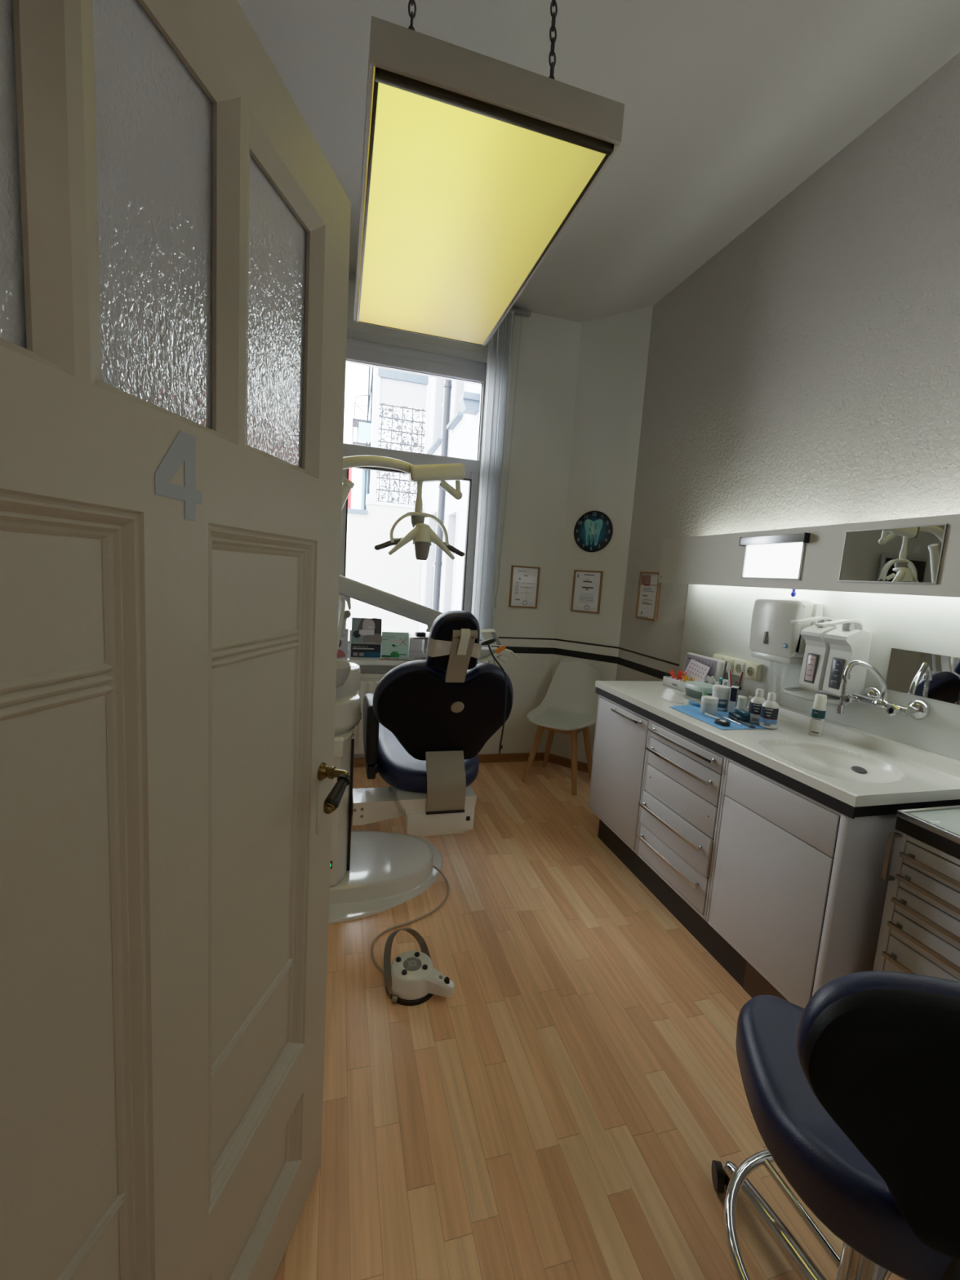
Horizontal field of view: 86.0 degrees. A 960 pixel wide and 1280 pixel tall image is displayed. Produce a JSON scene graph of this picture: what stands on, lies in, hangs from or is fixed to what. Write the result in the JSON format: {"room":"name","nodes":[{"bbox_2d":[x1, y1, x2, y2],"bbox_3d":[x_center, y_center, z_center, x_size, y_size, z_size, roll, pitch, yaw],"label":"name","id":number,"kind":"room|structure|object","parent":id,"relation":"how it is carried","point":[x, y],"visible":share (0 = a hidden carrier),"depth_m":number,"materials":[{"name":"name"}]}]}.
{"room":"dental clinic","nodes":[
{"label":"dental clinic","id":0,"kind":"room"},
{"bbox_2d":[346,279,581,758],"bbox_3d":[-1.093,-0.744,3.619,3.496,3.300,0.310,2,7,-16],"label":"wall","id":1,"kind":"structure","parent":0,"point":[536,494],"depth_m":3.81,"materials":[{"name":"white paint"}]},
{"bbox_2d":[353,671,387,754],"bbox_3d":[-0.767,0.520,3.676,1.438,0.584,0.094,2,7,-16],"label":"radiator","id":2,"kind":"object","parent":1,"relation":"attached to","point":[370,681],"visible":0.09,"depth_m":3.62,"materials":[{"name":"metal"}]},
{"bbox_2d":[360,671,387,678],"bbox_3d":[-0.749,0.249,3.639,1.430,0.034,0.078,2,7,-16],"label":"grille","id":3,"kind":"object","parent":2,"relation":"attached to","point":[362,674],"depth_m":3.61,"materials":[{"name":"metal"}]},
{"bbox_2d":[337,337,487,653],"bbox_3d":[-0.750,-0.965,3.687,1.580,2.165,0.100,2,7,-16],"label":"window","id":4,"kind":"structure","parent":1,"relation":"in","point":[359,352],"depth_m":3.66,"materials":[{"name":"white plastic"}]},
{"bbox_2d":[348,271,531,647],"bbox_3d":[-0.632,-1.112,3.455,1.875,2.410,0.144,2,7,-16],"label":"vertical blind","id":5,"kind":"object","parent":4,"relation":"attached to","point":[500,345],"visible":0.7,"depth_m":3.63,"materials":[{"name":"fabric"}]},
{"bbox_2d":[337,653,488,666],"bbox_3d":[-0.777,0.140,3.661,1.700,0.035,0.275,2,7,-16],"label":"window sill","id":6,"kind":"structure","parent":1,"relation":"attached to","point":[359,660],"depth_m":3.56,"materials":[{"name":"white stone"}]},
{"bbox_2d":[337,628,348,657],"bbox_3d":[-0.963,0.020,3.564,0.093,0.199,0.031,2,7,-16],"label":"leaflet","id":7,"kind":"object","parent":6,"relation":"on","point":[342,651],"visible":0.52,"depth_m":3.56,"materials":[{"name":"paper"}]},
{"bbox_2d":[348,630,351,657],"bbox_3d":[-0.905,0.026,3.586,0.012,0.190,0.020,2,7,-16],"label":"box","id":8,"kind":"object","parent":6,"relation":"on","point":[350,631],"visible":1,"depth_m":3.58,"materials":[{"name":"white cardboard"}]},
{"bbox_2d":[351,617,382,657],"bbox_3d":[-0.799,-0.019,3.635,0.215,0.280,0.051,2,7,-16],"label":"display","id":9,"kind":"object","parent":6,"relation":"on","point":[366,638],"visible":1,"depth_m":3.62,"materials":[{"name":"white paper"}]},
{"bbox_2d":[362,618,374,630],"bbox_3d":[-0.786,-0.091,3.615,0.093,0.114,0.007,2,7,-16],"label":"photo","id":10,"kind":"object","parent":9,"relation":"attached to","point":[367,624],"depth_m":3.61},
{"bbox_2d":[379,657,399,660],"bbox_3d":[-0.639,0.134,3.612,0.130,0.006,0.070,1,8,-21],"label":"flyer","id":11,"kind":"object","parent":6,"relation":"on","point":[380,659],"visible":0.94,"depth_m":3.59,"materials":[{"name":"paper"}]},
{"bbox_2d":[381,631,408,657],"bbox_3d":[-0.611,0.034,3.694,0.196,0.185,0.041,2,7,-16],"label":"card","id":12,"kind":"object","parent":6,"relation":"on","point":[393,644],"visible":1,"depth_m":3.68,"materials":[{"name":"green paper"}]},
{"bbox_2d":[390,651,399,657],"bbox_3d":[-0.611,0.105,3.684,0.068,0.046,0.003,2,7,-16],"label":"cup","id":13,"kind":"object","parent":12,"relation":"on","point":[393,654],"depth_m":3.68,"materials":[{"name":"green"}]},
{"bbox_2d":[389,657,411,660],"bbox_3d":[-0.561,0.132,3.633,0.150,0.006,0.080,3,7,-7],"label":"flyer","id":14,"kind":"object","parent":6,"relation":"on","point":[390,658],"visible":1,"depth_m":3.63,"materials":[{"name":"paper"}]},
{"bbox_2d":[408,635,426,658],"bbox_3d":[-0.444,0.055,3.761,0.159,0.150,0.096,2,7,-16],"label":"box","id":15,"kind":"object","parent":6,"relation":"on","point":[415,645],"visible":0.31,"depth_m":3.71,"materials":[{"name":"white cardboard"}]},
{"bbox_2d":[353,752,544,767],"bbox_3d":[-1.061,0.885,3.683,3.290,0.062,0.026,2,7,-16],"label":"baseboard","id":16,"kind":"structure","parent":1,"relation":"attached to","point":[522,757],"depth_m":4.02,"materials":[{"name":"brown wood"}]},
{"bbox_2d":[508,564,540,608],"bbox_3d":[0.336,-0.400,3.888,0.224,0.313,0.018,2,7,-16],"label":"framed certificate","id":17,"kind":"object","parent":1,"relation":"attached to","point":[524,582],"visible":1,"depth_m":3.89,"materials":[{"name":"white paper"}]},
{"bbox_2d":[273,760,905,1279],"bbox_3d":[-0.177,1.398,1.093,4.030,0.200,6.200,2,7,-16],"label":"floor","id":18,"kind":"structure","parent":0,"point":[566,1113],"depth_m":1.47,"materials":[{"name":"brown wood"}]},
{"bbox_2d":[370,865,454,1005],"bbox_3d":[-0.267,1.107,2.069,0.308,0.125,0.745,3,7,-5],"label":"foot pedal","id":19,"kind":"object","parent":18,"relation":"on","point":[411,979],"visible":1,"depth_m":1.75,"materials":[{"name":"white plastic"}]},
{"bbox_2d":[328,610,513,924],"bbox_3d":[-0.654,0.427,2.606,1.355,1.288,1.393,2,7,-16],"label":"dental chair","id":20,"kind":"object","parent":18,"relation":"on","point":[427,722],"visible":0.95,"depth_m":2.20,"materials":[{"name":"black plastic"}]},
{"bbox_2d":[329,595,361,885],"bbox_3d":[-0.729,0.179,2.260,0.422,1.666,0.551,2,7,-16],"label":"dental unit","id":21,"kind":"object","parent":20,"relation":"on","point":[348,714],"visible":0.32,"depth_m":2.21,"materials":[{"name":"white plastic"}]},
{"bbox_2d":[335,660,351,688],"bbox_3d":[-0.674,0.155,2.218,0.230,0.108,0.230,2,7,-16],"label":"bowl","id":22,"kind":"object","parent":21,"relation":"on","point":[344,669],"depth_m":2.21,"materials":[{"name":"ceramic"}]},
{"bbox_2d":[341,455,465,559],"bbox_3d":[-0.429,-0.598,2.307,0.762,0.452,0.134,2,7,-11],"label":"light","id":23,"kind":"object","parent":21,"relation":"attached to","point":[422,535],"visible":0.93,"depth_m":2.32,"materials":[{"name":"beige plastic"}]},
{"bbox_2d":[412,523,431,545],"bbox_3d":[-0.263,-0.482,2.343,0.086,0.098,0.115,2,7,-16],"label":"hood","id":24,"kind":"object","parent":23,"relation":"attached to","point":[421,532],"depth_m":2.30,"materials":[{"name":"beige plastic"}]},
{"bbox_2d":[338,574,520,664],"bbox_3d":[-0.351,-0.080,2.715,1.206,0.596,0.286,1,8,-21],"label":"dental instrument arm","id":25,"kind":"object","parent":21,"relation":"attached to","point":[348,588],"visible":0.58,"depth_m":2.71,"materials":[{"name":"grey plastic"}]},
{"bbox_2d":[414,631,426,636],"bbox_3d":[-0.319,-0.032,2.755,0.050,0.021,0.040,1,8,-24],"label":"case","id":26,"kind":"object","parent":25,"relation":"on","point":[417,633],"visible":1,"depth_m":2.74,"materials":[{"name":"black plastic"}]},
{"bbox_2d":[408,633,481,640],"bbox_3d":[-0.193,-0.017,2.823,0.375,0.009,0.180,2,7,-16],"label":"tray","id":27,"kind":"object","parent":25,"relation":"on","point":[424,638],"depth_m":2.73,"materials":[{"name":"metal"}]},
{"bbox_2d":[480,638,506,754],"bbox_3d":[0.051,0.235,2.067,0.132,0.485,0.034,0,8,-25],"label":"hanging cord","id":28,"kind":"object","parent":20,"relation":"hanging from","point":[487,642],"visible":1,"depth_m":2.06,"materials":[{"name":"black plastic"}]},
{"bbox_2d":[521,660,599,795],"bbox_3d":[0.601,0.602,3.695,0.471,0.845,0.518,8,8,29],"label":"chair","id":29,"kind":"object","parent":18,"relation":"on","point":[569,706],"visible":0.99,"depth_m":3.79,"materials":[{"name":"white plastic"}]},
{"bbox_2d":[587,694,650,886],"bbox_3d":[0.943,0.749,2.709,0.584,0.832,0.491,2,7,-16],"label":"base cabinet","id":30,"kind":"object","parent":18,"relation":"on","point":[621,739],"visible":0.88,"depth_m":2.60,"materials":[{"name":"white metal"}]},
{"bbox_2d":[595,675,959,818],"bbox_3d":[1.108,0.359,2.205,0.570,0.127,1.497,2,7,-16],"label":"countertop","id":31,"kind":"structure","parent":30,"relation":"on","point":[853,772],"depth_m":1.81,"materials":[{"name":"white plastic"}]},
{"bbox_2d":[660,687,684,704],"bbox_3d":[0.960,0.260,2.468,0.138,0.055,0.171,2,7,-16],"label":"goggles","id":32,"kind":"object","parent":31,"relation":"on","point":[664,687],"visible":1,"depth_m":2.42,"materials":[{"name":"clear plastic"}]},
{"bbox_2d":[662,652,725,692],"bbox_3d":[1.134,0.175,2.744,0.167,0.183,0.290,2,7,-16],"label":"kit box","id":33,"kind":"object","parent":31,"relation":"on","point":[716,671],"visible":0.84,"depth_m":2.71,"materials":[{"name":"white plastic"}]},
{"bbox_2d":[662,675,694,692],"bbox_3d":[1.102,0.237,2.784,0.131,0.048,0.187,2,7,-16],"label":"tray","id":34,"kind":"object","parent":33,"relation":"on","point":[676,683],"depth_m":2.77,"materials":[{"name":"white plastic"}]},
{"bbox_2d":[676,671,681,679],"bbox_3d":[1.075,0.193,2.772,0.024,0.043,0.031,9,9,34],"label":"clip","id":35,"kind":"object","parent":33,"relation":"in","point":[678,674],"visible":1,"depth_m":2.77,"materials":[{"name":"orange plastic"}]},
{"bbox_2d":[682,675,687,681],"bbox_3d":[1.089,0.204,2.729,0.030,0.034,0.022,10,9,40],"label":"clip","id":36,"kind":"object","parent":33,"relation":"in","point":[685,678],"visible":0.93,"depth_m":2.73,"materials":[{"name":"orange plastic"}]},
{"bbox_2d":[683,658,710,681],"bbox_3d":[1.151,0.165,2.736,0.034,0.107,0.169,2,7,-13],"label":"leaflet","id":37,"kind":"object","parent":33,"relation":"in","point":[696,670],"visible":0.98,"depth_m":2.73,"materials":[{"name":"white paper"}]},
{"bbox_2d":[683,680,713,700],"bbox_3d":[1.101,0.252,2.552,0.128,0.075,0.179,2,7,-16],"label":"plastic tub","id":38,"kind":"object","parent":31,"relation":"on","point":[694,689],"visible":0.73,"depth_m":2.52,"materials":[{"name":"plastic"}]},
{"bbox_2d":[669,703,768,728],"bbox_3d":[1.016,0.324,2.219,0.271,0.002,0.393,2,7,-16],"label":"napkin","id":39,"kind":"object","parent":31,"relation":"on","point":[692,710],"visible":0.51,"depth_m":2.17,"materials":[{"name":"blue paper"}]},
{"bbox_2d":[688,700,701,706],"bbox_3d":[0.992,0.294,2.371,0.016,0.014,0.079,2,7,-16],"label":"pen","id":40,"kind":"object","parent":39,"relation":"on","point":[691,702],"visible":0.9,"depth_m":2.37,"materials":[{"name":"blue plastic"}]},
{"bbox_2d":[700,695,719,715],"bbox_3d":[0.995,0.282,2.231,0.069,0.072,0.069,2,7,-16],"label":"jar","id":41,"kind":"object","parent":39,"relation":"on","point":[708,704],"visible":0.97,"depth_m":2.21,"materials":[{"name":"white plastic"}]},
{"bbox_2d":[704,712,719,719],"bbox_3d":[0.981,0.322,2.148,0.012,0.012,0.101,1,8,-23],"label":"white applicator","id":42,"kind":"object","parent":39,"relation":"on","point":[705,713],"visible":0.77,"depth_m":2.16,"materials":[{"name":"plastic"}]},
{"bbox_2d":[711,684,730,710],"bbox_3d":[1.090,0.260,2.331,0.075,0.105,0.075,2,7,-16],"label":"jar","id":43,"kind":"object","parent":39,"relation":"on","point":[722,692],"visible":0.89,"depth_m":2.30,"materials":[{"name":"white plastic"}]},
{"bbox_2d":[714,718,730,726],"bbox_3d":[0.972,0.329,2.062,0.034,0.018,0.046,1,8,-22],"label":"dish","id":44,"kind":"object","parent":39,"relation":"on","point":[721,722],"visible":1,"depth_m":2.05,"materials":[{"name":"plastic"}]},
{"bbox_2d":[719,714,742,724],"bbox_3d":[1.035,0.328,2.131,0.008,0.011,0.153,2,7,-11],"label":"probe","id":45,"kind":"object","parent":39,"relation":"on","point":[726,717],"visible":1,"depth_m":2.12,"materials":[{"name":"metal"}]},
{"bbox_2d":[727,685,739,712],"bbox_3d":[1.123,0.263,2.280,0.029,0.115,0.043,9,9,36],"label":"product box","id":46,"kind":"object","parent":39,"relation":"on","point":[734,691],"visible":0.9,"depth_m":2.26,"materials":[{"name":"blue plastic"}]},
{"bbox_2d":[728,708,750,721],"bbox_3d":[1.091,0.315,2.161,0.059,0.038,0.074,3,7,-4],"label":"case","id":47,"kind":"object","parent":39,"relation":"on","point":[743,715],"visible":1,"depth_m":2.14,"materials":[{"name":"blue plastic"}]},
{"bbox_2d":[734,719,755,728],"bbox_3d":[1.080,0.339,2.091,0.030,0.006,0.113,3,7,-4],"label":"spatula","id":48,"kind":"object","parent":39,"relation":"on","point":[740,721],"visible":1,"depth_m":2.07,"materials":[{"name":"grey plastic"}]},
{"bbox_2d":[748,688,765,724],"bbox_3d":[1.150,0.272,2.126,0.063,0.140,0.063,2,7,-16],"label":"bottle","id":49,"kind":"object","parent":39,"relation":"on","point":[755,704],"visible":0.87,"depth_m":2.11,"materials":[{"name":"white plastic"}]},
{"bbox_2d":[751,717,758,721],"bbox_3d":[1.127,0.327,2.109,0.023,0.012,0.003,9,9,37],"label":"print","id":50,"kind":"object","parent":49,"relation":"attached to","point":[753,719],"depth_m":2.11},
{"bbox_2d":[759,692,779,728],"bbox_3d":[1.164,0.280,2.063,0.063,0.140,0.063,2,7,-16],"label":"bottle","id":51,"kind":"object","parent":39,"relation":"on","point":[770,708],"visible":1,"depth_m":2.04,"materials":[{"name":"white plastic"}]},
{"bbox_2d":[763,722,770,726],"bbox_3d":[1.142,0.335,2.046,0.023,0.012,0.003,9,9,37],"label":"print","id":52,"kind":"object","parent":51,"relation":"on","point":[765,724],"depth_m":2.05},
{"bbox_2d":[718,676,723,684],"bbox_3d":[1.225,0.238,2.574,0.022,0.096,0.079,0,8,-27],"label":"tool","id":53,"kind":"object","parent":31,"relation":"on","point":[720,679],"visible":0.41,"depth_m":2.59,"materials":[{"name":"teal plastic"}]},
{"bbox_2d":[736,695,746,710],"bbox_3d":[1.190,0.288,2.345,0.044,0.065,0.044,2,7,-16],"label":"pot","id":54,"kind":"object","parent":31,"relation":"on","point":[741,702],"visible":0.68,"depth_m":2.33,"materials":[{"name":"white plastic"}]},
{"bbox_2d":[737,688,749,706],"bbox_3d":[1.210,0.268,2.464,0.080,0.078,0.110,2,7,-16],"label":"cup","id":55,"kind":"object","parent":31,"relation":"on","point":[744,692],"visible":0.2,"depth_m":2.42,"materials":[{"name":"plastic"}]},
{"bbox_2d":[722,679,728,685],"bbox_3d":[1.183,0.243,2.488,0.013,0.109,0.048,2,7,-16],"label":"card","id":56,"kind":"object","parent":55,"relation":"in","point":[725,682],"visible":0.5,"depth_m":2.49,"materials":[{"name":"paper"}]},
{"bbox_2d":[725,666,730,686],"bbox_3d":[1.208,0.213,2.499,0.016,0.160,0.084,5,7,7],"label":"toothbrush","id":57,"kind":"object","parent":55,"relation":"in","point":[727,667],"visible":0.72,"depth_m":2.51,"materials":[{"name":"white plastic"}]},
{"bbox_2d":[726,662,732,685],"bbox_3d":[1.221,0.203,2.510,0.016,0.180,0.100,4,7,3],"label":"toothbrush","id":58,"kind":"object","parent":55,"relation":"in","point":[728,664],"visible":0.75,"depth_m":2.52,"materials":[{"name":"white plastic"}]},
{"bbox_2d":[729,680,742,690],"bbox_3d":[1.209,0.234,2.445,0.033,0.076,0.072,3,7,-5],"label":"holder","id":59,"kind":"object","parent":55,"relation":"in","point":[735,683],"visible":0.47,"depth_m":2.43,"materials":[{"name":"plastic"}]},
{"bbox_2d":[738,664,745,684],"bbox_3d":[1.240,0.209,2.460,0.058,0.182,0.012,-2,9,-40],"label":"toothbrush","id":60,"kind":"object","parent":55,"relation":"in","point":[743,666],"visible":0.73,"depth_m":2.46,"materials":[{"name":"red plastic"}]},
{"bbox_2d":[808,693,826,737],"bbox_3d":[1.310,0.291,1.992,0.046,0.162,0.046,2,7,-16],"label":"bottle","id":61,"kind":"object","parent":31,"relation":"on","point":[819,708],"visible":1,"depth_m":1.98,"materials":[{"name":"white plastic"}]},
{"bbox_2d":[635,720,727,959],"bbox_3d":[1.065,0.815,2.242,0.594,0.832,0.483,2,7,-16],"label":"base cabinet","id":62,"kind":"object","parent":18,"relation":"on","point":[680,804],"visible":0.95,"depth_m":2.13,"materials":[{"name":"white laminate"}]},
{"bbox_2d":[706,757,897,1008],"bbox_3d":[1.209,0.881,1.790,0.558,0.832,0.474,2,7,-16],"label":"base cabinet","id":63,"kind":"object","parent":18,"relation":"on","point":[797,893],"visible":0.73,"depth_m":1.61,"materials":[{"name":"white laminate"}]},
{"bbox_2d":[711,970,959,1279],"bbox_3d":[0.697,0.915,0.881,0.629,0.917,0.601,6,7,18],"label":"stool","id":64,"kind":"object","parent":18,"relation":"on","point":[853,1094],"visible":1,"depth_m":0.70,"materials":[{"name":"black leather"}]},
{"bbox_2d":[872,804,959,982],"bbox_3d":[1.403,0.943,1.242,0.495,0.870,0.587,2,7,-16],"label":"base cabinet","id":65,"kind":"object","parent":18,"relation":"on","point":[919,934],"visible":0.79,"depth_m":1.35,"materials":[{"name":"white metal"}]},
{"bbox_2d":[237,0,959,322],"bbox_3d":[-0.238,-2.218,1.712,4.030,0.200,4.000,2,7,-16],"label":"ceiling","id":66,"kind":"structure","parent":0,"point":[731,106],"depth_m":1.93,"materials":[{"name":"white paint"}]},
{"bbox_2d":[353,0,624,346],"bbox_3d":[-0.085,-1.739,1.798,0.634,0.764,1.272,2,7,-16],"label":"ceiling light","id":67,"kind":"object","parent":66,"relation":"hanging from","point":[475,165],"visible":1,"depth_m":1.45,"materials":[{"name":"paint"}]},
{"bbox_2d":[546,306,653,763],"bbox_3d":[0.899,-0.657,3.969,0.534,3.300,0.690,2,7,-16],"label":"wall","id":68,"kind":"structure","parent":0,"point":[613,352],"depth_m":3.72,"materials":[{"name":"white paint"}]},
{"bbox_2d":[547,753,588,773],"bbox_3d":[0.730,0.965,3.988,0.514,0.062,0.026,8,8,33],"label":"baseboard","id":69,"kind":"structure","parent":68,"relation":"attached to","point":[583,766],"depth_m":4.02,"materials":[{"name":"brown wood"}]},
{"bbox_2d":[570,569,603,613],"bbox_3d":[0.796,-0.362,3.841,0.224,0.313,0.018,8,8,33],"label":"framed certificate","id":70,"kind":"object","parent":68,"relation":"attached to","point":[587,584],"visible":1,"depth_m":3.84,"materials":[{"name":"white paper"}]},
{"bbox_2d":[573,511,613,552],"bbox_3d":[0.830,-0.798,3.783,0.300,0.300,0.015,8,8,33],"label":"wall clock","id":71,"kind":"object","parent":68,"relation":"attached to","point":[593,531],"visible":1,"depth_m":3.78,"materials":[{"name":"paint"}]},
{"bbox_2d":[584,519,602,546],"bbox_3d":[0.829,-0.790,3.781,0.138,0.192,0.001,8,8,33],"label":"picture","id":72,"kind":"object","parent":71,"relation":"attached to","point":[593,527],"depth_m":3.78},
{"bbox_2d":[615,52,959,680],"bbox_3d":[1.872,-0.231,1.058,0.200,3.300,5.500,2,7,-16],"label":"wall","id":73,"kind":"structure","parent":0,"point":[806,373],"depth_m":2.23,"materials":[{"name":"white paint"}]},
{"bbox_2d":[491,645,676,679],"bbox_3d":[0.728,0.143,3.652,1.478,0.050,0.478,9,9,34],"label":"trim","id":74,"kind":"structure","parent":73,"relation":"attached to","point":[650,671],"depth_m":3.86,"materials":[{"name":"black paint"}]},
{"bbox_2d":[497,636,679,666],"bbox_3d":[0.734,0.052,3.641,1.478,0.012,0.478,9,9,34],"label":"trim","id":75,"kind":"structure","parent":73,"relation":"attached to","point":[617,647],"depth_m":3.84,"materials":[{"name":"black paint"}]},
{"bbox_2d":[635,571,660,621],"bbox_3d":[1.107,-0.290,3.388,0.018,0.313,0.224,2,7,-16],"label":"framed certificate","id":76,"kind":"object","parent":73,"relation":"attached to","point":[649,588],"visible":0.92,"depth_m":3.38,"materials":[{"name":"white paper"}]},
{"bbox_2d":[650,574,657,585],"bbox_3d":[1.128,-0.388,3.325,0.001,0.062,0.085,2,7,-16],"label":"photo","id":77,"kind":"object","parent":76,"relation":"attached to","point":[654,578],"depth_m":3.33,"materials":[{"name":"paper"}]},
{"bbox_2d":[712,653,762,681],"bbox_3d":[1.287,0.136,2.592,0.032,0.084,0.310,2,7,-16],"label":"strip","id":78,"kind":"object","parent":73,"relation":"attached to","point":[753,671],"visible":0.83,"depth_m":2.52,"materials":[{"name":"beige plastic"}]},
{"bbox_2d":[749,595,823,665],"bbox_3d":[1.328,0.045,2.281,0.124,0.467,0.269,2,7,-16],"label":"dispenser","id":79,"kind":"object","parent":73,"relation":"attached to","point":[774,637],"visible":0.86,"depth_m":2.22,"materials":[{"name":"white paint"}]},
{"bbox_2d":[657,514,959,597],"bbox_3d":[1.407,-0.322,2.048,0.122,0.255,2.162,2,7,-16],"label":"board","id":80,"kind":"object","parent":73,"relation":"attached to","point":[713,559],"visible":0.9,"depth_m":2.08,"materials":[{"name":"metal"}]},
{"bbox_2d":[738,532,810,580],"bbox_3d":[1.279,-0.363,2.265,0.036,0.192,0.352,2,7,-16],"label":"xray viewer","id":81,"kind":"object","parent":80,"relation":"attached to","point":[779,557],"visible":1,"depth_m":2.25,"materials":[{"name":"grey plastic"}]},
{"bbox_2d":[791,589,795,596],"bbox_3d":[1.347,-0.203,2.210,0.020,0.036,0.020,2,7,-16],"label":"hook","id":82,"kind":"object","parent":80,"relation":"hanging from","point":[793,593],"visible":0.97,"depth_m":2.20,"materials":[{"name":"plastic"}]},
{"bbox_2d":[838,524,947,584],"bbox_3d":[1.417,-0.294,1.789,0.006,0.189,0.337,2,7,-16],"label":"mirror","id":83,"kind":"object","parent":80,"relation":"attached to","point":[913,554],"visible":1,"depth_m":1.76,"materials":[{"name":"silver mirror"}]},
{"bbox_2d":[791,616,837,690],"bbox_3d":[1.339,0.051,2.082,0.211,0.293,0.091,2,7,-16],"label":"soap dispenser","id":84,"kind":"object","parent":73,"relation":"attached to","point":[817,649],"visible":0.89,"depth_m":2.07,"materials":[{"name":"white paint"}]},
{"bbox_2d":[804,655,816,681],"bbox_3d":[1.346,0.115,2.092,0.009,0.104,0.036,2,7,-16],"label":"label","id":85,"kind":"object","parent":84,"relation":"on","point":[811,660],"depth_m":2.09,"materials":[{"name":"pink paper"}]},
{"bbox_2d":[782,686,853,704],"bbox_3d":[1.358,0.217,2.088,0.187,0.033,0.248,2,7,-16],"label":"drip tray","id":86,"kind":"object","parent":73,"relation":"attached to","point":[806,693],"visible":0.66,"depth_m":2.10,"materials":[{"name":"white plastic"}]},
{"bbox_2d":[678,584,959,760],"bbox_3d":[1.463,0.070,2.074,0.024,0.550,1.975,2,7,-16],"label":"backsplash","id":87,"kind":"structure","parent":73,"relation":"attached to","point":[718,618],"depth_m":1.97,"materials":[{"name":"white laminate"}]},
{"bbox_2d":[814,618,872,696],"bbox_3d":[1.368,0.066,1.976,0.211,0.293,0.091,2,7,-16],"label":"soap dispenser","id":88,"kind":"object","parent":73,"relation":"attached to","point":[848,643],"visible":1,"depth_m":1.96,"materials":[{"name":"white paint"}]},
{"bbox_2d":[829,659,841,687],"bbox_3d":[1.374,0.130,1.987,0.009,0.104,0.036,2,7,-16],"label":"label","id":89,"kind":"object","parent":88,"relation":"on","point":[835,665],"depth_m":1.98,"materials":[{"name":"black paper"}]},
{"bbox_2d":[835,660,929,719],"bbox_3d":[1.402,0.174,1.829,0.218,0.196,0.234,2,7,-16],"label":"tap","id":90,"kind":"object","parent":73,"relation":"attached to","point":[872,695],"visible":1,"depth_m":1.82,"materials":[{"name":"silver metal"}]},
{"bbox_2d":[885,648,959,705],"bbox_3d":[1.601,0.156,1.517,0.004,0.151,0.775,2,7,-16],"label":"mirror","id":91,"kind":"object","parent":73,"relation":"attached to","point":[927,675],"visible":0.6,"depth_m":1.77,"materials":[{"name":"silver metal"}]},
{"label":"outside","id":92,"kind":"structure","parent":0,"visible":0},
{"bbox_3d":[-7.993,1.384,21.030,20.000,0.100,36.000,2,7,-16],"label":"courtyard","id":93,"kind":"object","parent":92,"visible":0},
{"bbox_2d":[347,467,351,508],"bbox_3d":[-9.405,-4.831,29.660,3.550,9.900,3.080,2,7,-16],"label":"house","id":94,"kind":"structure","parent":93,"relation":"on","point":[350,468],"depth_m":28.29,"materials":[{"name":"brick"}]},
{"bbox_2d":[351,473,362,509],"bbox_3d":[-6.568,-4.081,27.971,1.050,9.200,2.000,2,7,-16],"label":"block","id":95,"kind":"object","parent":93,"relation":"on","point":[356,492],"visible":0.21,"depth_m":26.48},
{"bbox_2d":[345,493,424,640],"bbox_3d":[-5.468,-0.531,12.182,7.990,6.200,0.450,2,7,-16],"label":"wall","id":96,"kind":"structure","parent":93,"relation":"on","point":[397,574],"depth_m":12.66,"materials":[{"name":"grey metal"}]},
{"bbox_2d":[369,367,428,505],"bbox_3d":[-2.247,-3.404,13.438,1.295,12.000,1.020,2,7,-16],"label":"building","id":97,"kind":"structure","parent":93,"relation":"on","point":[399,397],"depth_m":12.75,"materials":[{"name":"grey metal"}]},
{"bbox_2d":[351,366,373,510],"bbox_3d":[-3.021,-5.557,13.288,0.544,6.200,0.714,2,7,-16],"label":"fire escape","id":98,"kind":"object","parent":97,"relation":"attached to","point":[364,426],"visible":0.48,"depth_m":13.03,"materials":[{"name":"grey metal"}]},
{"bbox_2d":[417,376,480,633],"bbox_3d":[-0.285,-2.745,9.172,0.780,12.000,8.420,2,7,-16],"label":"facade","id":99,"kind":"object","parent":93,"relation":"on","point":[452,412],"visible":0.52,"depth_m":10.00,"materials":[{"name":"grey metal"}]},
{"bbox_3d":[0.157,-0.221,0.075,3.630,3.300,0.120,2,7,-16],"label":"wall","id":100,"kind":"structure","parent":0,"visible":0},
{"bbox_3d":[0.041,0.335,0.190,1.040,2.155,0.270,2,7,-16],"label":"lining","id":101,"kind":"object","parent":100,"relation":"attached to","visible":0},
{"bbox_2d":[0,0,351,1279],"bbox_3d":[-0.372,0.269,0.649,0.110,2.104,0.919,5,7,9],"label":"door","id":102,"kind":"structure","parent":101,"relation":"attached to","point":[175,229],"depth_m":0.61,"materials":[{"name":"beige paint"}]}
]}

